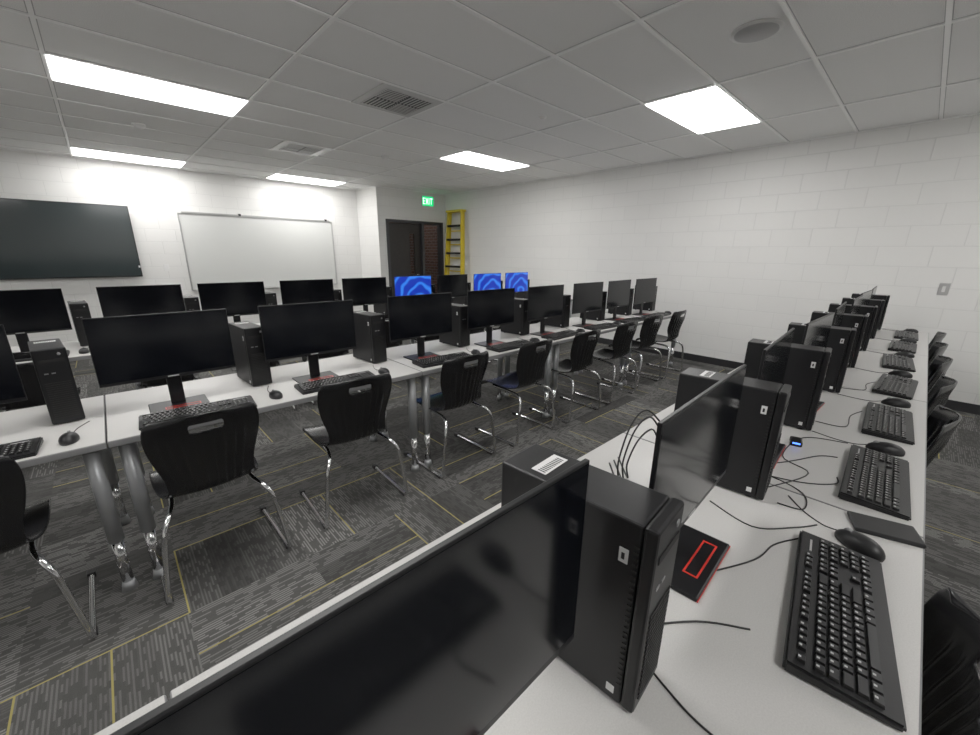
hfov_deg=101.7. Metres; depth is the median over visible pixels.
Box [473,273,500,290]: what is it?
computer monitor
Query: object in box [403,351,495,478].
chair
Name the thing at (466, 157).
ceiling light panel
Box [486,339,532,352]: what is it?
keyboard
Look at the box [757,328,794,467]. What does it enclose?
computer monitor
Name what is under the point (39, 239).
television
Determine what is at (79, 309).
tower
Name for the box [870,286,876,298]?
computer monitor
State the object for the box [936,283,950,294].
light switch
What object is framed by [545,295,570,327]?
tower
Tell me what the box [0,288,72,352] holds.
computer monitor
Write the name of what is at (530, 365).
chair
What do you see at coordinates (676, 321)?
chair
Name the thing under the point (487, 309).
computer monitor
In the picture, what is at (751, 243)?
wall
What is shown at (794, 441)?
hub
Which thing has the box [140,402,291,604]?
chair
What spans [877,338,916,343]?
computer mouse
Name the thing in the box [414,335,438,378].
chair
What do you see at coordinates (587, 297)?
computer monitor
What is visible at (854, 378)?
table
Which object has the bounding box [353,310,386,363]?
tower
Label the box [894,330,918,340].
keyboard
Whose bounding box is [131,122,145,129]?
smoke detector
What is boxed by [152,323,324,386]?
table
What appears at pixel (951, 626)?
chair
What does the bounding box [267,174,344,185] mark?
ceiling light panel
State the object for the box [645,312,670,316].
keyboard
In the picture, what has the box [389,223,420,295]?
door
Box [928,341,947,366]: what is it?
chair
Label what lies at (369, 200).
wall jog
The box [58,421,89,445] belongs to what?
computer mouse
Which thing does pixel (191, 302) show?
tower
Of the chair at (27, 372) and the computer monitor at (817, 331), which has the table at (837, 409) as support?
the computer monitor at (817, 331)
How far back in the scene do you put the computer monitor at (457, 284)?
5.56 m
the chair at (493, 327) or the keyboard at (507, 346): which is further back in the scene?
the chair at (493, 327)
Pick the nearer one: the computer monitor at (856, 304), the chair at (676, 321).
the computer monitor at (856, 304)
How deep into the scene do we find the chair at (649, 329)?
4.62 m
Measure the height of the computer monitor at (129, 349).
0.473 m
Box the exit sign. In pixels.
[421,195,433,206]
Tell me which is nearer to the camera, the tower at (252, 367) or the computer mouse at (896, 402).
the computer mouse at (896, 402)
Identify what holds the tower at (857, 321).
on the table at (854, 378)
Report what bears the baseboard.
attached to the wall at (751, 243)
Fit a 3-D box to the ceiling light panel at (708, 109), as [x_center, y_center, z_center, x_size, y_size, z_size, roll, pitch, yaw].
[2.024,-2.385,3.746,1.257,0.018,0.602,-14,22,-41]
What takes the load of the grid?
attached to the ceiling
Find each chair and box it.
[0,352,80,411]
[0,455,97,638]
[137,373,216,444]
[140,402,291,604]
[230,360,296,409]
[299,372,407,528]
[306,350,362,404]
[384,314,402,347]
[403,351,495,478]
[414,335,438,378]
[464,328,491,366]
[475,338,554,446]
[492,325,500,360]
[529,328,600,423]
[530,320,544,348]
[574,320,637,403]
[601,314,663,388]
[629,310,686,378]
[921,587,979,734]
[926,405,961,467]
[927,375,957,417]
[928,331,946,350]
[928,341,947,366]
[928,355,952,391]
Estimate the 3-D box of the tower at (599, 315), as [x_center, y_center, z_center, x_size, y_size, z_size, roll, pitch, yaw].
[1.248,-0.753,4.832,0.108,0.347,0.289,-15,22,-43]
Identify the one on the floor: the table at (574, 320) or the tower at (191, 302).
the table at (574, 320)
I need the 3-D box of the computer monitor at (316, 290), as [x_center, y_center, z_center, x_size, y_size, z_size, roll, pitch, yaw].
[-1.946,-0.704,4.298,0.540,0.473,0.172,-13,21,-39]
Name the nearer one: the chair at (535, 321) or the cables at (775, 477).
the cables at (775, 477)
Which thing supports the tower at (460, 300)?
on the table
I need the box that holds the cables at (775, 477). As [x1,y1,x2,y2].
[664,382,873,630]
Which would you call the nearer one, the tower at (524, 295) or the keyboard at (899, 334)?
the keyboard at (899, 334)
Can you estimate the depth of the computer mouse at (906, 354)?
2.96 m
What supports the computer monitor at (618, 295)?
on the table at (607, 315)
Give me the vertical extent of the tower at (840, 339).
0.347 m
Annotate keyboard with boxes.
[0,437,43,459]
[15,350,69,361]
[138,395,256,430]
[294,371,374,394]
[412,352,470,367]
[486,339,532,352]
[541,330,579,339]
[584,322,617,329]
[616,317,644,322]
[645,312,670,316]
[782,530,906,731]
[838,444,910,520]
[861,402,914,444]
[871,373,918,399]
[882,353,915,371]
[888,340,916,353]
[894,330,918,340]
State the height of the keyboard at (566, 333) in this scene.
0.030 m
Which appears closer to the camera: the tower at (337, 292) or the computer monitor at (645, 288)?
the tower at (337, 292)
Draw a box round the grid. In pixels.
[0,0,979,194]
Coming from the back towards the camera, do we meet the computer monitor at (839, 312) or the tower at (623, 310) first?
the tower at (623, 310)
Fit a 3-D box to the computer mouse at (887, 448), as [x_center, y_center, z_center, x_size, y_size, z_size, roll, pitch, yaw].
[1.441,0.285,1.570,0.277,0.038,0.062,15,22,42]
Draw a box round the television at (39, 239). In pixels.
[0,198,142,279]
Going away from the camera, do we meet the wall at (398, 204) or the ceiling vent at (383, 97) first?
the ceiling vent at (383, 97)
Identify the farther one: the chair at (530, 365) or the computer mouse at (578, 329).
the computer mouse at (578, 329)
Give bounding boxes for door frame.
[385,219,443,295]
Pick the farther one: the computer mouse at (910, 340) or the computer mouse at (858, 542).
the computer mouse at (910, 340)
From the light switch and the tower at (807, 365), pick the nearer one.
the tower at (807, 365)
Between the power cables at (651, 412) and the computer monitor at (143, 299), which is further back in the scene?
the computer monitor at (143, 299)
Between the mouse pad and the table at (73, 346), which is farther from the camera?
the table at (73, 346)
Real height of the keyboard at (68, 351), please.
0.030 m
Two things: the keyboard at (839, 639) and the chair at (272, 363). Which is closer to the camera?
the keyboard at (839, 639)
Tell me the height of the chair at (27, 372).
0.852 m
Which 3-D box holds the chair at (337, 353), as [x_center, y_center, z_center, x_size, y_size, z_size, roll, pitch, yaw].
[-1.733,-0.118,4.260,0.530,0.852,0.511,-13,21,-40]
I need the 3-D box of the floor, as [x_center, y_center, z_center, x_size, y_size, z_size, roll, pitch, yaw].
[-1.543,0.399,4.193,10.350,0.100,13.400,-14,22,-41]
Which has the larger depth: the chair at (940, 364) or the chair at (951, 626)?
the chair at (940, 364)
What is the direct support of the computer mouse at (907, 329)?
on the table at (878, 344)
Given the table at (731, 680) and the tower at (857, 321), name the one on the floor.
the table at (731, 680)
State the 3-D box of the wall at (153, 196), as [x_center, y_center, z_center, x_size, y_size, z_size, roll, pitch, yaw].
[-5.990,-1.847,6.571,8.130,2.800,0.150,-14,22,-41]
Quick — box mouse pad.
[847,511,926,548]
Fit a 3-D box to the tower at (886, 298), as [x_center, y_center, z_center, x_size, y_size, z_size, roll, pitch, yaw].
[3.875,-0.577,4.112,0.289,0.347,0.108,15,22,41]
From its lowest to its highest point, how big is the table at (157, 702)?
0.800 m
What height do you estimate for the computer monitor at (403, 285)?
0.473 m
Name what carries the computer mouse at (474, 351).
on the table at (396, 354)
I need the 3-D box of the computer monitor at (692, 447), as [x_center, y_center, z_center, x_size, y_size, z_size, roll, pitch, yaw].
[0.465,0.251,0.925,0.172,0.438,0.540,16,22,42]
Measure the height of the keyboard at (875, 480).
0.030 m
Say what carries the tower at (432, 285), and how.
on the table
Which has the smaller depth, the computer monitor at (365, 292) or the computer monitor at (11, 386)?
the computer monitor at (11, 386)
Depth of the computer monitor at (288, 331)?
2.40 m
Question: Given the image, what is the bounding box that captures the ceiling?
[0,0,979,194]
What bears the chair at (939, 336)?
on the floor
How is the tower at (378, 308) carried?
on the table
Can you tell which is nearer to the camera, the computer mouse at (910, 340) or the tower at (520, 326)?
the computer mouse at (910, 340)
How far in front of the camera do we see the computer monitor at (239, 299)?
3.81 m
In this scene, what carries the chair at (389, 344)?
on the floor
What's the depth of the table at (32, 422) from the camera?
1.75 m
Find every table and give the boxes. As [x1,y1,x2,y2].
[0,395,138,592]
[11,340,143,389]
[94,695,167,734]
[105,354,421,579]
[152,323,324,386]
[170,433,924,734]
[382,330,556,466]
[492,299,572,328]
[500,317,632,414]
[578,308,682,384]
[624,367,926,539]
[741,348,927,402]
[867,328,928,355]
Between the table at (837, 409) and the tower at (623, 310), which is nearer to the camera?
the table at (837, 409)
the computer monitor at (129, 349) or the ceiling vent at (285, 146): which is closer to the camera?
the computer monitor at (129, 349)
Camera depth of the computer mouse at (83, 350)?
3.02 m
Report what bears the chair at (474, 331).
on the floor
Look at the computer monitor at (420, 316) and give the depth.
2.94 m
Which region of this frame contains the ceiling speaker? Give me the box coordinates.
[730,18,783,43]
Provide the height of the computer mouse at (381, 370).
0.038 m
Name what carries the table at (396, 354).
on the floor
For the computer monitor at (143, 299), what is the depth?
3.35 m
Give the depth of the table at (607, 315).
5.21 m
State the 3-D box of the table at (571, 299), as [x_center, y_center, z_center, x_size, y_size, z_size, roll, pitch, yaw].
[0.718,-0.805,6.955,1.426,0.740,0.760,-14,22,-41]
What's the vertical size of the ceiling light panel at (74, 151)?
0.018 m
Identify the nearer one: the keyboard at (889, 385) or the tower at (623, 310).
the keyboard at (889, 385)
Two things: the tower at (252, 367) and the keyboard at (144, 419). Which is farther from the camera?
the tower at (252, 367)
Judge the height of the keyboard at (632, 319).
0.030 m
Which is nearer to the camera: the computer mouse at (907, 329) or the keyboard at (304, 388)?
the keyboard at (304, 388)
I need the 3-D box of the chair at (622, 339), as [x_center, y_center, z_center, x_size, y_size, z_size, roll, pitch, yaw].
[1.290,-0.112,4.368,0.530,0.852,0.511,-14,21,-41]
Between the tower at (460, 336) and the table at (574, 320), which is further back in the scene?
the table at (574, 320)
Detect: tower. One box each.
[28,338,84,424]
[67,300,91,346]
[183,295,200,310]
[229,321,271,386]
[265,291,277,305]
[334,289,341,300]
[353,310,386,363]
[373,286,391,313]
[431,284,434,293]
[439,303,469,346]
[453,282,470,304]
[501,298,529,335]
[501,444,683,712]
[516,279,529,298]
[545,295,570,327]
[580,291,606,320]
[608,288,633,315]
[633,285,657,310]
[674,367,791,499]
[744,338,831,429]
[787,322,855,392]
[810,311,867,367]
[828,303,877,350]
[841,297,884,338]
[851,293,889,329]
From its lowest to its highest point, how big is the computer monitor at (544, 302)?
0.473 m
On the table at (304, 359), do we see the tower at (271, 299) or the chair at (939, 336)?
the tower at (271, 299)
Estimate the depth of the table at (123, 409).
2.19 m
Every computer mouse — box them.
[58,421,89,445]
[78,347,89,353]
[267,386,282,399]
[373,366,389,373]
[466,348,479,354]
[517,337,539,341]
[566,328,584,331]
[788,495,885,561]
[813,431,905,456]
[839,394,910,407]
[854,367,912,377]
[866,350,914,357]
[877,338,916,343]
[885,328,917,332]
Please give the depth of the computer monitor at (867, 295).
3.33 m
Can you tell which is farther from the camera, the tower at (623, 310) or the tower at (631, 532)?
the tower at (623, 310)
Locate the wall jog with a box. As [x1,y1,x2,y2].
[356,187,386,311]
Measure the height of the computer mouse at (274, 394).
0.038 m
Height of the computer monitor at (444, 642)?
0.438 m
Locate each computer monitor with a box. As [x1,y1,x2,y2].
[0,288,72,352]
[0,325,27,403]
[81,309,235,412]
[96,284,185,316]
[110,458,589,734]
[197,281,266,321]
[258,300,356,382]
[279,279,334,303]
[342,277,386,310]
[387,292,451,360]
[394,275,430,295]
[437,274,467,302]
[467,288,514,346]
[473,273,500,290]
[505,272,527,297]
[527,284,563,335]
[572,282,603,327]
[605,279,630,320]
[632,278,656,315]
[649,364,746,602]
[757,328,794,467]
[802,312,833,410]
[831,302,846,326]
[850,295,863,354]
[861,290,872,305]
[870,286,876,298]
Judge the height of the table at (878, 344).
0.800 m
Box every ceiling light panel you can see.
[43,53,248,115]
[70,147,185,167]
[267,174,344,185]
[440,151,529,170]
[643,85,761,133]
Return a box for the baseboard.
[588,336,979,414]
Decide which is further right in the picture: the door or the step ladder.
the step ladder
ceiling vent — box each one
[270,141,331,156]
[351,83,443,117]
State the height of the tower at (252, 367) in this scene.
0.347 m
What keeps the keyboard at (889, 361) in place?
on the table at (854, 378)
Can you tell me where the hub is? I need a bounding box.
[789,436,802,446]
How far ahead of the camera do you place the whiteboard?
7.73 m
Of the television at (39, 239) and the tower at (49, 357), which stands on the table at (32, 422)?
the tower at (49, 357)
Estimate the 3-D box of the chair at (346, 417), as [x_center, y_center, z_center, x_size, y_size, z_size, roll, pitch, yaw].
[-0.865,0.414,2.447,0.530,0.852,0.511,-13,21,-39]
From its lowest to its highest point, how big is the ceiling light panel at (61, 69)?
0.018 m
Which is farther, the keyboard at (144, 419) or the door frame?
the door frame
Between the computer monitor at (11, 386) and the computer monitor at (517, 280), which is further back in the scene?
the computer monitor at (517, 280)
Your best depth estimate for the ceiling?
3.00 m
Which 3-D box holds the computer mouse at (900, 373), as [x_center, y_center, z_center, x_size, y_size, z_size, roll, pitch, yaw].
[2.497,0.019,2.541,0.062,0.038,0.277,-13,21,-39]
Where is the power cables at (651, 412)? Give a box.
[609,409,659,477]
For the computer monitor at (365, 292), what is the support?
on the table
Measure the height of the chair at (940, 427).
0.852 m
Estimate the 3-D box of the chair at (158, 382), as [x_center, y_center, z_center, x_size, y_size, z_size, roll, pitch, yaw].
[-2.707,0.125,3.375,0.530,0.852,0.511,-12,20,-37]
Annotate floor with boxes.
[0,329,979,734]
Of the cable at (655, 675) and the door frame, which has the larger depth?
the door frame
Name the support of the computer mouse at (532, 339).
on the table at (396, 354)
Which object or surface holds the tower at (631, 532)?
on the table at (731, 680)
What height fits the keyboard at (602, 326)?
0.030 m
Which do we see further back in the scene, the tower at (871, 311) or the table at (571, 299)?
the table at (571, 299)
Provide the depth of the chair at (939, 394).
2.22 m
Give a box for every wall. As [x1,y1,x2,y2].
[0,149,362,346]
[381,187,445,285]
[445,114,979,404]
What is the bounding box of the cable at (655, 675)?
[654,672,712,734]
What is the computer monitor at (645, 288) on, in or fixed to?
on the table at (607, 315)
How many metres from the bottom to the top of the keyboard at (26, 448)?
0.030 m
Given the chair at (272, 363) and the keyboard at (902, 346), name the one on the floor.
the chair at (272, 363)
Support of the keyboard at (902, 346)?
on the table at (878, 344)
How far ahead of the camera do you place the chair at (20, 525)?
1.46 m
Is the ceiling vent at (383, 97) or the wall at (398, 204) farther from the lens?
the wall at (398, 204)
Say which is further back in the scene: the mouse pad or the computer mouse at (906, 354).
the computer mouse at (906, 354)
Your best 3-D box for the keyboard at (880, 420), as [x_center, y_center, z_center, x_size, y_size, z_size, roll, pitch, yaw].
[1.772,0.235,1.774,0.158,0.030,0.460,16,22,42]
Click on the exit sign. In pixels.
(428, 201)
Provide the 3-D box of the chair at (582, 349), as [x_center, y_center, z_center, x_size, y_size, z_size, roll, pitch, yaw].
[0.761,0.020,3.885,0.530,0.852,0.511,-14,21,-41]
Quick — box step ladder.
[444,209,465,274]
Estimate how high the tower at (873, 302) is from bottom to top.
0.347 m
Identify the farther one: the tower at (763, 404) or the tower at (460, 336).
the tower at (460, 336)
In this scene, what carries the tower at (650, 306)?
on the table at (607, 315)
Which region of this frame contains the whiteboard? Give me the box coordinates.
[177,211,336,290]
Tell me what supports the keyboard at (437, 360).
on the table at (396, 354)
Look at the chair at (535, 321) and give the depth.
6.24 m
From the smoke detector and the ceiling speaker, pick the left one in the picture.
the smoke detector

